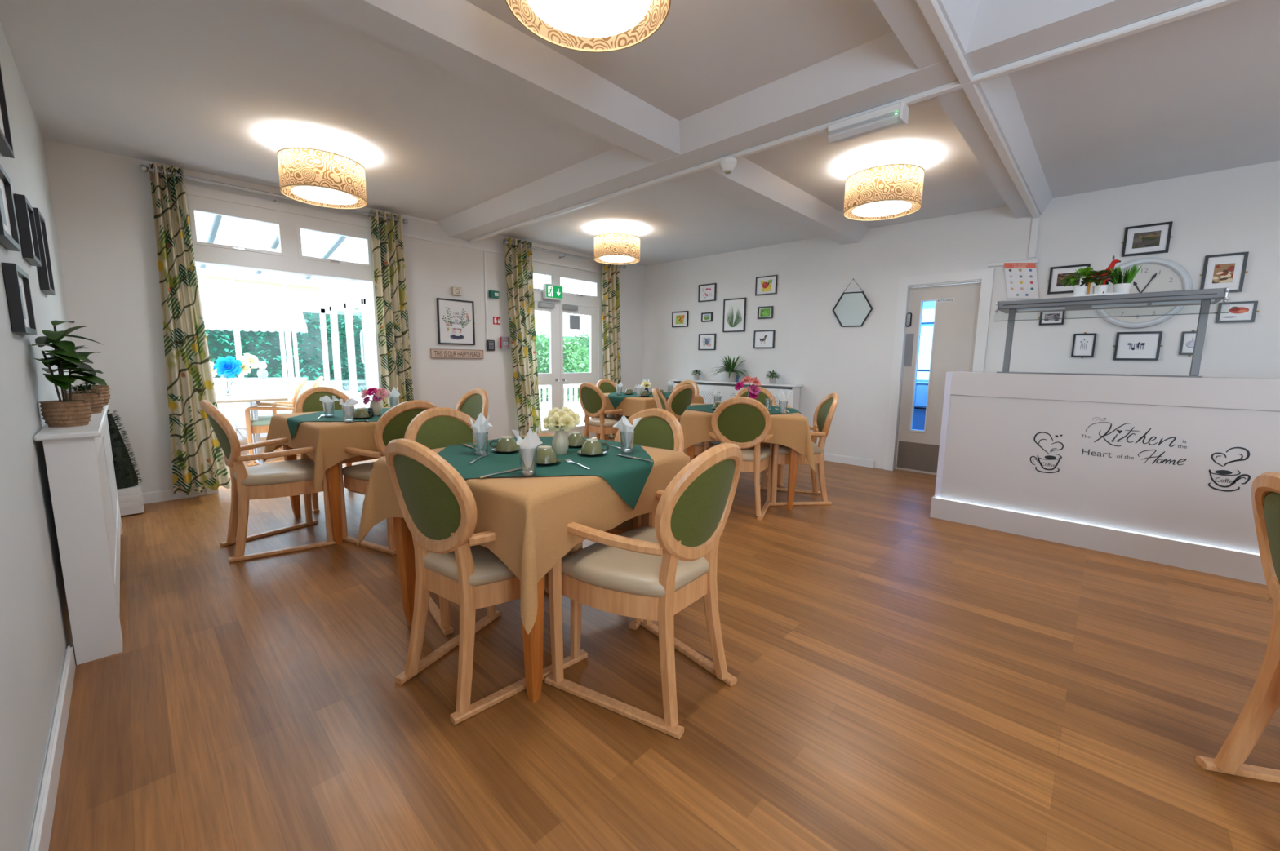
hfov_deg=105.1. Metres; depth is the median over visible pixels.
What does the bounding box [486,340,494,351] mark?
keypad
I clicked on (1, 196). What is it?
print
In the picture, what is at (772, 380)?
pot
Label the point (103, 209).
wall
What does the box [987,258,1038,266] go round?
trunking
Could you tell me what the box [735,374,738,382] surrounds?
greeting card
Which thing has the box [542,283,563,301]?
exit sign
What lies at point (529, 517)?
tablecloth
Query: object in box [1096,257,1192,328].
wall clock
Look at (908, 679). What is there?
floor
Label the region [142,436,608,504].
baseboard
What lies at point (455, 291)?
block
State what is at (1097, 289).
herb pot
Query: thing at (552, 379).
door
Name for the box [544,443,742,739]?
dining chair
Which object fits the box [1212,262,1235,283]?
print
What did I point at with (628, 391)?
cup
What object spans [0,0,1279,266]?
ceiling
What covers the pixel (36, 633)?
wall
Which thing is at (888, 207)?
diffuser
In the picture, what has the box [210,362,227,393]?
flower
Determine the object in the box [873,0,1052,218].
ceiling beam
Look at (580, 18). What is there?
diffuser
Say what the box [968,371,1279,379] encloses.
countertop
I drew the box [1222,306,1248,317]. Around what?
print
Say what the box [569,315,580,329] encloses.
notice
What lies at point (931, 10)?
trunking
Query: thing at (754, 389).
flower
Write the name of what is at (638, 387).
paper napkin
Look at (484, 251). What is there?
conduit
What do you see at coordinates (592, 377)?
door
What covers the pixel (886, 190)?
ceiling lamp
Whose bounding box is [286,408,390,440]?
topper
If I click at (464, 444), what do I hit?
knife
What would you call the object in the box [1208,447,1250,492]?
sticker
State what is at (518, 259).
curtain
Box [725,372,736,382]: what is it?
pot
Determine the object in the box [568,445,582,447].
saucer
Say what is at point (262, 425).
dining chair
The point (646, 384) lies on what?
flower
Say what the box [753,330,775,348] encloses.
framed picture
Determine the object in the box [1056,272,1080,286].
print
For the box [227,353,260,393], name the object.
flower
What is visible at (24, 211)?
framed picture
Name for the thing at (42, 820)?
baseboard
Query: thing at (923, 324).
shelf
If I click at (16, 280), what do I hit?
framed picture
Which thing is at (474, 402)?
dining chair
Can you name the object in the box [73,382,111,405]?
wicker basket
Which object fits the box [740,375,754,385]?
flower
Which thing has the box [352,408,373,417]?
cup
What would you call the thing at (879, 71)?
ceiling beam
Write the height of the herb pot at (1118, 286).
0.190 m
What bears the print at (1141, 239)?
attached to the framed picture at (1153, 238)
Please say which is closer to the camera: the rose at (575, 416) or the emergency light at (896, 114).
the rose at (575, 416)
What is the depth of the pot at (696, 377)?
7.08 m
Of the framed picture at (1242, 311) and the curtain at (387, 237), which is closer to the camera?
the framed picture at (1242, 311)
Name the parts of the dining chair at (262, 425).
leg, seat frame, seat, armrest, armrest, frame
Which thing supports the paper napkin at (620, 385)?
in the tumbler
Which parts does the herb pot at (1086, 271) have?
pot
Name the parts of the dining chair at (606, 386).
frame, seat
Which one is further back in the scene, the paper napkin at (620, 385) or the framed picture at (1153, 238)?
the paper napkin at (620, 385)
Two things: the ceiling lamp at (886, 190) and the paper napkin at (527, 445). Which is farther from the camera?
the ceiling lamp at (886, 190)
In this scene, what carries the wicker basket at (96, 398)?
on the radiator cover at (80, 468)
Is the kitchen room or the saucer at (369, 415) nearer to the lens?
the saucer at (369, 415)
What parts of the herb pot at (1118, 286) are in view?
pot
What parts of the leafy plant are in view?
stem, stem, stem, stem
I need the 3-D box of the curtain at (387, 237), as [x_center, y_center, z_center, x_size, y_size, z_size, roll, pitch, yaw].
[-2.540,-0.845,5.094,0.122,2.610,0.368,8,11,43]
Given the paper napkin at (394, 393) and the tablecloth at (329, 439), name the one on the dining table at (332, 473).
the tablecloth at (329, 439)
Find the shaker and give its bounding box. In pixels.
[368,408,373,417]
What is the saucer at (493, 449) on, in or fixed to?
on the topper at (628, 477)
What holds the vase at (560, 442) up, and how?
on the topper at (628, 477)
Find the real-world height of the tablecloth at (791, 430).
0.416 m
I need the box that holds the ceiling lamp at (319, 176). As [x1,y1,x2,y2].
[276,143,367,208]
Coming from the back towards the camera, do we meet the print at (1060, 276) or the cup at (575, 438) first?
the print at (1060, 276)
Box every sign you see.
[430,348,483,359]
[488,290,499,298]
[493,316,500,324]
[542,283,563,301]
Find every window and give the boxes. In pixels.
[184,184,382,494]
[513,257,601,438]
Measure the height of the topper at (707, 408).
0.161 m
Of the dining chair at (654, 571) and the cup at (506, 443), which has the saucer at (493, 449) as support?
the cup at (506, 443)
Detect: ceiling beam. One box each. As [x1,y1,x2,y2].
[291,0,870,244]
[437,0,1200,239]
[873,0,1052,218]
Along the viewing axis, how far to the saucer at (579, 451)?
2.13 m
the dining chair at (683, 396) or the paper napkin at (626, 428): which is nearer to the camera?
the paper napkin at (626, 428)
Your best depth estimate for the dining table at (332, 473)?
3.10 m
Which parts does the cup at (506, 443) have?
handle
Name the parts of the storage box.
lid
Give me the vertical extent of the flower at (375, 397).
0.060 m
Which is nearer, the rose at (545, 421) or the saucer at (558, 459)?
the saucer at (558, 459)
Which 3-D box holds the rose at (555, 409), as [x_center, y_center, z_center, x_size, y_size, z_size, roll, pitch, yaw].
[-0.368,-0.022,2.178,0.077,0.116,0.050,8,11,43]
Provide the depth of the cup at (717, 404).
4.21 m
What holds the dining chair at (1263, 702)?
on the floor
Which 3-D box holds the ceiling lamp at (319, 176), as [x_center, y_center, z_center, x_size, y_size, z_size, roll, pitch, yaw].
[-2.266,-1.811,3.509,0.528,0.344,0.528,8,11,43]
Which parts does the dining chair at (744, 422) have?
leg, armrest, seat, frame, seat frame, leg, armrest, leg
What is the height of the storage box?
0.320 m
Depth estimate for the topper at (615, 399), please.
5.73 m
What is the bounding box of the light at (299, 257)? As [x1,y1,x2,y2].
[295,224,372,267]
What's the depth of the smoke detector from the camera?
3.23 m
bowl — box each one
[495,438,518,451]
[580,440,603,454]
[640,391,648,395]
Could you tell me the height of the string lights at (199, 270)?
0.062 m
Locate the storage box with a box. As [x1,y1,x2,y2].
[912,407,925,430]
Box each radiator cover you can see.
[33,399,122,665]
[670,379,803,441]
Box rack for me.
[914,322,933,408]
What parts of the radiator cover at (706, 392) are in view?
panel, panel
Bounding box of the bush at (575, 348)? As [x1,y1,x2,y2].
[535,329,589,402]
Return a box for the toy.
[257,360,267,379]
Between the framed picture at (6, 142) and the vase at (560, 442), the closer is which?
the framed picture at (6, 142)
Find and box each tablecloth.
[262,407,391,489]
[356,432,690,635]
[583,393,704,423]
[679,403,815,471]
[1264,593,1271,601]
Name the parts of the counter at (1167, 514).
panel, panel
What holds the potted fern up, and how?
on the radiator cover at (706, 392)
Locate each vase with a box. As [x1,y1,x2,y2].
[220,377,233,395]
[369,399,382,415]
[551,429,568,455]
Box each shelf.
[33,399,110,441]
[670,379,803,387]
[914,403,926,408]
[915,382,928,385]
[917,369,929,372]
[921,322,933,326]
[997,288,1226,313]
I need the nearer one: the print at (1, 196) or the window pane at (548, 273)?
the print at (1, 196)
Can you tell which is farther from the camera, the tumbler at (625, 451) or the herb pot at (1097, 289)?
the herb pot at (1097, 289)
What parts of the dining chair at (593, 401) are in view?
leg, frame, leg, seat frame, seat, leg, armrest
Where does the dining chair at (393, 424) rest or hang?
on the floor
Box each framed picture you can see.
[0,63,14,158]
[0,164,21,252]
[1,262,37,335]
[13,193,41,266]
[32,207,55,295]
[435,297,475,345]
[671,311,688,327]
[697,283,716,302]
[697,333,716,350]
[701,312,713,322]
[722,297,746,332]
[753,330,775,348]
[755,275,777,295]
[757,306,773,319]
[1037,311,1066,325]
[1047,263,1090,294]
[1071,332,1096,358]
[1112,331,1163,360]
[1120,221,1173,257]
[1178,329,1195,356]
[1200,251,1248,292]
[1215,301,1258,323]
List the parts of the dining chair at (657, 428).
seat frame, seat, leg, frame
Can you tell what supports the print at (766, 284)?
attached to the framed picture at (766, 285)
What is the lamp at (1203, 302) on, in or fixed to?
attached to the gantry
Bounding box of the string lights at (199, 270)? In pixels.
[199,270,314,284]
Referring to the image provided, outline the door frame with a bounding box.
[884,268,994,471]
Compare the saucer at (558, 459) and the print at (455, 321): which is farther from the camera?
the print at (455, 321)
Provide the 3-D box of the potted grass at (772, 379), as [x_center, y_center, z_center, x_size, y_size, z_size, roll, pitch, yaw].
[1.704,-0.623,6.272,0.209,0.180,0.201,2,8,7]
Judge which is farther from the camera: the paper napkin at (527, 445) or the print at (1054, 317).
the print at (1054, 317)
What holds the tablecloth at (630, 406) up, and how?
on the dining table at (597, 434)
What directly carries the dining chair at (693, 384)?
on the floor
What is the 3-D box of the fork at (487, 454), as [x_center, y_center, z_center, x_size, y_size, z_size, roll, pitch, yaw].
[-0.672,0.136,2.043,0.022,0.008,0.195,1,8,2]
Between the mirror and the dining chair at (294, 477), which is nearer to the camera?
the dining chair at (294, 477)
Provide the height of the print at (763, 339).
0.115 m
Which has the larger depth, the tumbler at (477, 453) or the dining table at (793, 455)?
the dining table at (793, 455)
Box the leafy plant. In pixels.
[31,320,106,427]
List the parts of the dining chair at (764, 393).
frame, leg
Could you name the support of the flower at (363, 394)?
in the vase at (376, 406)
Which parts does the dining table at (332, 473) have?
leg, leg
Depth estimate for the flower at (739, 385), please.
4.60 m
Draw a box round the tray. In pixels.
[1073,292,1128,297]
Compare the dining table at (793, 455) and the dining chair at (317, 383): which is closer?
the dining table at (793, 455)
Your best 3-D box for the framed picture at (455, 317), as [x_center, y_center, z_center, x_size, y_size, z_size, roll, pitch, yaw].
[-2.117,-1.191,5.653,0.020,0.508,0.466,8,11,43]
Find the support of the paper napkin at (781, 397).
in the tumbler at (779, 401)
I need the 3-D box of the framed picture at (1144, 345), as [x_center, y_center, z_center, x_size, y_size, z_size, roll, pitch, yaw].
[4.138,-0.661,4.080,0.296,0.234,0.020,8,11,43]
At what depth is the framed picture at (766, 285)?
6.34 m
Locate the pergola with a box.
[194,211,373,408]
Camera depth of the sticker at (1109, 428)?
3.06 m
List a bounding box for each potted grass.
[690,369,702,380]
[765,369,780,384]
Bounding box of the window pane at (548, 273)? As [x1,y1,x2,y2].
[533,270,554,292]
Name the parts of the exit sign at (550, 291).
panel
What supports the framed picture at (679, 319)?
attached to the wall at (1237, 210)
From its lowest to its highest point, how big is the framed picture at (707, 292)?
0.240 m
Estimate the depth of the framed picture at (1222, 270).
3.72 m
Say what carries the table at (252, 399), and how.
on the floor
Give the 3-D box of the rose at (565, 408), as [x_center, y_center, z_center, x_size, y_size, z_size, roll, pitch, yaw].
[-0.332,-0.024,2.176,0.066,0.121,0.061,8,11,43]
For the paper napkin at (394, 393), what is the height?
0.156 m
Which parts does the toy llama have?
leg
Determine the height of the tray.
0.016 m
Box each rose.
[542,414,554,431]
[547,407,558,415]
[548,414,562,431]
[553,409,569,422]
[558,414,575,431]
[559,406,572,412]
[568,411,580,427]
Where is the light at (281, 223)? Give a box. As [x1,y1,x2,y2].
[188,205,285,256]
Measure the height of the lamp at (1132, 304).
0.010 m
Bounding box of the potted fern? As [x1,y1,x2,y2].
[710,355,750,382]
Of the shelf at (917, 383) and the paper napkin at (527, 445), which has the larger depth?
the shelf at (917, 383)
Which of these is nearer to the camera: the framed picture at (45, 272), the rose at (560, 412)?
the rose at (560, 412)
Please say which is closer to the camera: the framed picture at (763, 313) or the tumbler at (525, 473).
the tumbler at (525, 473)
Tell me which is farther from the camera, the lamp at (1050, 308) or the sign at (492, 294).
the sign at (492, 294)
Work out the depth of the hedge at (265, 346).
9.43 m
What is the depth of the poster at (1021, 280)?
4.55 m
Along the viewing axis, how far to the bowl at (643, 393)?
5.64 m
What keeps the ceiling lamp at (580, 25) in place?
attached to the ceiling
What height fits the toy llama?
0.259 m
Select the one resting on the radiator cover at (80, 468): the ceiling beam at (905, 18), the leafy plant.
the leafy plant
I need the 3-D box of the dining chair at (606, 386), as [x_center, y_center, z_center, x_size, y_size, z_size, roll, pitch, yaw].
[-0.286,-0.126,6.395,0.583,0.937,0.583,8,11,43]
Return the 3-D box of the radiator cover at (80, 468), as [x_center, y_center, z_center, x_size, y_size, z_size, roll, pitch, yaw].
[-2.854,0.373,2.567,2.044,0.905,0.163,8,11,43]
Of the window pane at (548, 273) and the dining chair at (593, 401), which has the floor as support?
the dining chair at (593, 401)
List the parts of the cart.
post, post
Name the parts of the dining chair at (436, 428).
leg, frame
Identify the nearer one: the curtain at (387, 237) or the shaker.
the shaker
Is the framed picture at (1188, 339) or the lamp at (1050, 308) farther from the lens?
the framed picture at (1188, 339)
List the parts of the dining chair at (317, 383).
leg, seat, armrest, frame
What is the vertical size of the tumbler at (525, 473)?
0.101 m
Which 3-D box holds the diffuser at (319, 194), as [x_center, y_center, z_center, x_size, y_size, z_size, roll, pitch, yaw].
[-2.268,-1.655,3.530,0.400,0.002,0.400,8,11,43]
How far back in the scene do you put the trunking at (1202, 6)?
2.35 m
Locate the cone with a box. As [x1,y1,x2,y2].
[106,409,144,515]
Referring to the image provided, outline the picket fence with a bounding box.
[538,383,584,420]
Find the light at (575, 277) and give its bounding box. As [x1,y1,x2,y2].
[558,274,599,299]
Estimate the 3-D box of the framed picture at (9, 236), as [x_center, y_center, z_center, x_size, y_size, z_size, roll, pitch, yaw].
[-2.091,-0.723,1.603,0.360,0.245,0.028,8,11,43]
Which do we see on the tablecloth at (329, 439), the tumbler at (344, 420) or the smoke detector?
the tumbler at (344, 420)
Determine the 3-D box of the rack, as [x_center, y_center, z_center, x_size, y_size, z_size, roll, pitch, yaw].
[3.848,-0.584,6.756,1.440,1.850,0.428,8,11,43]
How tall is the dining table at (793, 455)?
0.772 m
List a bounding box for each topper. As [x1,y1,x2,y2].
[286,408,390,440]
[437,436,653,510]
[608,391,671,409]
[684,404,800,414]
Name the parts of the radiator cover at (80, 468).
frame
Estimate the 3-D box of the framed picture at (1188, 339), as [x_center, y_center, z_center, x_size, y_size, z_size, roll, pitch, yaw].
[4.356,-0.651,3.871,0.116,0.207,0.020,8,11,43]
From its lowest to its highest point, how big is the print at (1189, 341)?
0.078 m
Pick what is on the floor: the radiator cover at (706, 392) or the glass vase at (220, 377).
the radiator cover at (706, 392)
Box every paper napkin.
[319,395,338,413]
[339,398,358,417]
[386,386,400,406]
[468,413,492,448]
[511,427,542,467]
[613,415,641,447]
[614,382,622,392]
[634,384,643,394]
[666,381,673,391]
[711,390,724,401]
[777,389,791,410]
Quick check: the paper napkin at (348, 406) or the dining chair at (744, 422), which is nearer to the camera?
the paper napkin at (348, 406)
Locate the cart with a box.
[200,293,307,441]
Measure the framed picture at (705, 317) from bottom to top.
0.128 m
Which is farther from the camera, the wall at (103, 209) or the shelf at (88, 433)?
the wall at (103, 209)
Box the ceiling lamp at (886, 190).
[843,159,924,221]
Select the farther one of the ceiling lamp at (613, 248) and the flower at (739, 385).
the ceiling lamp at (613, 248)
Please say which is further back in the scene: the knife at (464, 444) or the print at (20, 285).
the knife at (464, 444)
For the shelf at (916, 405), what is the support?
attached to the rack
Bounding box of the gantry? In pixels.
[994,287,1229,377]
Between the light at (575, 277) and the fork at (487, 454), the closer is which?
the fork at (487, 454)
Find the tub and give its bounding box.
[116,481,144,515]
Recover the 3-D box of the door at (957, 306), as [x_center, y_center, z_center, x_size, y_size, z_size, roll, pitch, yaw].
[3.148,-0.464,5.206,0.678,1.995,0.080,8,11,43]
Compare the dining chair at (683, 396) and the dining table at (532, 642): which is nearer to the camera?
the dining table at (532, 642)
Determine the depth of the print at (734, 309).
6.72 m
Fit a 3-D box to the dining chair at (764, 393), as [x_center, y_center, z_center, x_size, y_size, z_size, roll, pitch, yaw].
[1.164,0.079,5.002,0.583,0.937,0.583,2,8,10]
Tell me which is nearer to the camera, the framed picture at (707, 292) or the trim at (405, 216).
the trim at (405, 216)
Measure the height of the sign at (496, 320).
0.093 m
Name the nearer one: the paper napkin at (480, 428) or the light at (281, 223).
the paper napkin at (480, 428)
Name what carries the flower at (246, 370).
in the glass vase at (220, 377)
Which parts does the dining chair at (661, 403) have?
frame, seat frame, seat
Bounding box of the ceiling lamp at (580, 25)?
[505,0,671,52]
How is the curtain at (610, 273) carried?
hanging from the pole at (507, 242)
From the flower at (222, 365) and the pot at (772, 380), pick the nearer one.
the flower at (222, 365)
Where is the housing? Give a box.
[827,102,900,133]
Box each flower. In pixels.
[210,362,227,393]
[213,355,242,390]
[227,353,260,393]
[227,360,251,392]
[360,389,373,398]
[363,396,372,404]
[365,387,377,395]
[372,395,382,401]
[373,387,390,398]
[640,381,651,387]
[734,382,748,390]
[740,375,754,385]
[747,377,760,386]
[747,384,759,395]
[749,391,758,399]
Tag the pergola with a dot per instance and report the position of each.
(346, 295)
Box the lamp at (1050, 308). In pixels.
[1017,306,1065,311]
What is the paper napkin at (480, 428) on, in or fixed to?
in the tumbler at (477, 453)
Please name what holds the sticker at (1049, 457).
attached to the counter at (1167, 514)
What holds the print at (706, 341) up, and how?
attached to the framed picture at (706, 341)
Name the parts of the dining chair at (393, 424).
leg, seat frame, seat, armrest, leg, frame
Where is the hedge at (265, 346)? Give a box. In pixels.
[205,307,366,393]
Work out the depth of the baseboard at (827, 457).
5.82 m
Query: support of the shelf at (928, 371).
attached to the rack
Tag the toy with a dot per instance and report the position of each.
(262, 373)
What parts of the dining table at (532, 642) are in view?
leg, leg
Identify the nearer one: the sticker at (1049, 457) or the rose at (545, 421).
the rose at (545, 421)
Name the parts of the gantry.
post, foot rail, post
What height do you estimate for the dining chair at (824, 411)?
0.937 m
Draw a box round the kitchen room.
[915,301,935,404]
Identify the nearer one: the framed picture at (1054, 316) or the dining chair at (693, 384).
the framed picture at (1054, 316)
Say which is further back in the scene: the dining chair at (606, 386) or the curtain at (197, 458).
the dining chair at (606, 386)
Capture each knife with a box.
[460,443,479,450]
[478,466,525,478]
[615,453,653,462]
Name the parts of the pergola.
roof panel, frame, pull handle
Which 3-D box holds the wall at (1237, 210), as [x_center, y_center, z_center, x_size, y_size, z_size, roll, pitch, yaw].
[3.278,-0.776,5.051,9.048,2.671,0.200,8,11,43]
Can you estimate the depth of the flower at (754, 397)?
4.57 m
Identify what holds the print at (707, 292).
attached to the framed picture at (707, 292)
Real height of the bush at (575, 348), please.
2.420 m
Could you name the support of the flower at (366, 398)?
in the vase at (376, 406)
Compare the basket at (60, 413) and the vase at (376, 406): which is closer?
the basket at (60, 413)
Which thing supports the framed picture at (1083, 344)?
attached to the wall at (1237, 210)
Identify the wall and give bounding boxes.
[0,22,77,850]
[43,138,644,496]
[643,160,1279,469]
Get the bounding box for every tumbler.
[322,402,333,417]
[342,405,354,422]
[471,431,488,455]
[518,446,537,476]
[619,431,635,453]
[778,400,787,413]
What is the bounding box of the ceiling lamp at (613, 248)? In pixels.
[594,227,639,264]
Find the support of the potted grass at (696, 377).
on the radiator cover at (706, 392)
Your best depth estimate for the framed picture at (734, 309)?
6.71 m
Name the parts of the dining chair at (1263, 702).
leg, frame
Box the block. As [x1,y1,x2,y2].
[450,286,462,296]
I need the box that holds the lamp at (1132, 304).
[1091,302,1147,308]
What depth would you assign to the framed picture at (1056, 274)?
4.37 m
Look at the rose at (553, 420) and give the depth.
2.13 m
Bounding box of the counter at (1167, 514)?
[929,371,1279,585]
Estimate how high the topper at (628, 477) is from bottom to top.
0.206 m
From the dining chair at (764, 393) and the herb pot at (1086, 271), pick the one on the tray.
the herb pot at (1086, 271)
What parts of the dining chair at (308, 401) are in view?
leg, frame, seat frame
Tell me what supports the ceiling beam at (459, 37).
attached to the ceiling
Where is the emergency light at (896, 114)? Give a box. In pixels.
[827,101,909,145]
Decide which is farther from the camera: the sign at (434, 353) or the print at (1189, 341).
the sign at (434, 353)
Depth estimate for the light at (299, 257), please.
4.69 m
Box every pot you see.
[693,374,699,380]
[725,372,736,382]
[768,377,776,384]
[1058,266,1100,295]
[1079,269,1123,293]
[1110,264,1141,293]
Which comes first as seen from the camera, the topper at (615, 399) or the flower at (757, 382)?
the flower at (757, 382)
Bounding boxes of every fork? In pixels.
[469,453,488,463]
[564,458,591,469]
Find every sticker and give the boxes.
[1029,431,1063,473]
[1081,417,1186,465]
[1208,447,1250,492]
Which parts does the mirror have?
glass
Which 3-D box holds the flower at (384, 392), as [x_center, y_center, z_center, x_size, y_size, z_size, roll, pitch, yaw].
[-1.845,-0.219,3.503,0.082,0.097,0.105,8,11,43]
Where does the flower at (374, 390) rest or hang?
in the vase at (376, 406)
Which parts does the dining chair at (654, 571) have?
leg, armrest, seat frame, seat, leg, armrest, leg, frame, leg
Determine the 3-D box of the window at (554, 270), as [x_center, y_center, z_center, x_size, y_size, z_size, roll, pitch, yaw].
[-1.130,-0.972,6.839,0.152,2.475,1.580,8,11,43]
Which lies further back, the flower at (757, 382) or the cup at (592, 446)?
the flower at (757, 382)
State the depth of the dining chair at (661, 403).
4.49 m
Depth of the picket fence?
9.93 m
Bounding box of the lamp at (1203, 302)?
[1151,299,1214,305]
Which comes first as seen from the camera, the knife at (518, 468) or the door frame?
the knife at (518, 468)
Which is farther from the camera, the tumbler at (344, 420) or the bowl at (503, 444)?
the tumbler at (344, 420)
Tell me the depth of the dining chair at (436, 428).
2.53 m
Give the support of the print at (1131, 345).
attached to the framed picture at (1144, 345)
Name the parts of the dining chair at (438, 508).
leg, frame, leg, armrest, seat frame, leg, seat, leg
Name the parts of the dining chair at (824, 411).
leg, leg, seat, seat frame, leg, armrest, leg, frame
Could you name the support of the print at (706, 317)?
attached to the framed picture at (705, 317)
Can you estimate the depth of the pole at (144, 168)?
4.10 m
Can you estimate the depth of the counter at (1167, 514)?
3.12 m
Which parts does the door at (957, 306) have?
push plate, kick plate, name plate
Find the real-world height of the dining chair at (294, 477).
0.937 m
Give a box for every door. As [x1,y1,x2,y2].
[517,301,560,434]
[560,304,598,438]
[894,282,981,475]
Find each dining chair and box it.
[199,400,336,563]
[244,377,306,466]
[271,376,323,451]
[294,386,378,513]
[338,400,437,555]
[385,438,587,725]
[404,407,546,635]
[455,388,488,421]
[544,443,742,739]
[546,408,684,630]
[578,382,622,440]
[595,379,629,437]
[652,387,711,455]
[666,384,694,418]
[672,380,698,395]
[705,396,773,520]
[734,386,784,486]
[760,392,839,506]
[1195,471,1279,783]
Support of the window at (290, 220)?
attached to the wall at (103, 209)
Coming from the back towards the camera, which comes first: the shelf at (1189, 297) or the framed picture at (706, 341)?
the framed picture at (706, 341)
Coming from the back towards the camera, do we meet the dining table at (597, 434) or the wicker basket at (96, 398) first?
the dining table at (597, 434)
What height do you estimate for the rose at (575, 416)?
0.101 m
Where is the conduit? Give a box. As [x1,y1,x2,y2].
[483,250,488,339]
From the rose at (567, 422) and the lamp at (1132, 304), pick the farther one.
the lamp at (1132, 304)
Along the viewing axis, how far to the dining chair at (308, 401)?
4.11 m
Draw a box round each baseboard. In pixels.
[26,645,75,850]
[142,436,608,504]
[711,440,874,468]
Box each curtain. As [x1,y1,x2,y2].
[147,162,231,495]
[368,208,413,407]
[503,237,542,435]
[600,263,621,438]
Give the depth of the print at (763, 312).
6.39 m
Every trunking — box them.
[467,0,1239,243]
[915,0,1040,258]
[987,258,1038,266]
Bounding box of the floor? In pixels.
[48,399,1279,850]
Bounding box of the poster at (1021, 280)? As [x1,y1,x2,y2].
[1004,262,1039,298]
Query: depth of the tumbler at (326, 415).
3.40 m
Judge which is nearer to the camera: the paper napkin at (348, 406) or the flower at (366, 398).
the paper napkin at (348, 406)
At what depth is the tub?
3.64 m
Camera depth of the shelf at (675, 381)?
6.63 m
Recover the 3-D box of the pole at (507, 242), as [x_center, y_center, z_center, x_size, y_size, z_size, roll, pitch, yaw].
[-0.953,-2.286,6.636,0.140,0.074,2.047,8,11,43]
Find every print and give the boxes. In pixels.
[0,188,6,226]
[19,284,26,319]
[441,306,471,339]
[675,315,684,324]
[702,288,711,297]
[702,337,711,347]
[703,314,710,319]
[726,302,742,328]
[760,279,772,291]
[760,308,770,316]
[760,335,767,344]
[1044,313,1059,321]
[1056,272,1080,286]
[1127,342,1145,350]
[1132,230,1161,248]
[1186,337,1194,347]
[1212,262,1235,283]
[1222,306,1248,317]
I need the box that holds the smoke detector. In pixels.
[720,157,737,173]
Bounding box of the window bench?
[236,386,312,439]
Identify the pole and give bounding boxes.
[138,164,408,224]
[503,240,626,267]
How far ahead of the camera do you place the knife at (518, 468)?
1.78 m
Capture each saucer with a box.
[350,415,371,419]
[492,448,520,453]
[532,457,561,465]
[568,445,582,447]
[577,450,606,456]
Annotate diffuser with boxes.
[291,186,356,204]
[526,0,650,37]
[599,255,634,262]
[852,200,912,217]
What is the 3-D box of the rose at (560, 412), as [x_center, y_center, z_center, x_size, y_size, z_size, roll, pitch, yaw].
[-0.345,-0.015,2.144,0.073,0.111,0.036,0,8,-2]
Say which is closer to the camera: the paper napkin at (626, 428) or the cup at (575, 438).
the paper napkin at (626, 428)
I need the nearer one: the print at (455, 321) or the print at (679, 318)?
the print at (455, 321)
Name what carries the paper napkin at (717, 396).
in the tumbler
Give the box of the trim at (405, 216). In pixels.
[400,213,438,225]
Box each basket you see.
[39,400,92,427]
[61,383,104,413]
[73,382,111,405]
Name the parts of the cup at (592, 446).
handle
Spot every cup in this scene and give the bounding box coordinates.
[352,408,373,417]
[489,435,518,451]
[532,445,557,463]
[567,431,584,445]
[580,438,608,454]
[624,388,632,394]
[640,390,651,395]
[712,401,721,408]
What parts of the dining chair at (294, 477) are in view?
frame, leg, leg, armrest, seat, armrest, seat frame, leg, leg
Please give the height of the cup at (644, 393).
0.061 m
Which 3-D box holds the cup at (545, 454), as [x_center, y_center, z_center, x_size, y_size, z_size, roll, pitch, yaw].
[-0.388,0.115,1.981,0.110,0.061,0.099,6,9,35]
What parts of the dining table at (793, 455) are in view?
leg, leg, leg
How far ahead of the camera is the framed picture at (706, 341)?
7.06 m
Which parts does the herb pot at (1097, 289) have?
pot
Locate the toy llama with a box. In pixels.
[1084,255,1120,294]
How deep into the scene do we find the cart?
6.10 m
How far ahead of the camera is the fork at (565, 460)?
1.99 m
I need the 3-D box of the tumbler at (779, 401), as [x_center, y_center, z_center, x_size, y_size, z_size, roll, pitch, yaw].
[1.163,-0.148,3.985,0.067,0.101,0.068,2,8,7]
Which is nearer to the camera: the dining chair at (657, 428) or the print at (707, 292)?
the dining chair at (657, 428)
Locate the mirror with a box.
[832,278,872,327]
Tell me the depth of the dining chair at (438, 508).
1.67 m
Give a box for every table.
[215,393,288,465]
[283,444,342,545]
[392,517,544,702]
[595,416,599,439]
[685,444,799,511]
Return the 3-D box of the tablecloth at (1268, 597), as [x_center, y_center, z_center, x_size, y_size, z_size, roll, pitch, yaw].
[2.546,0.540,1.029,1.121,0.430,1.121,5,9,26]

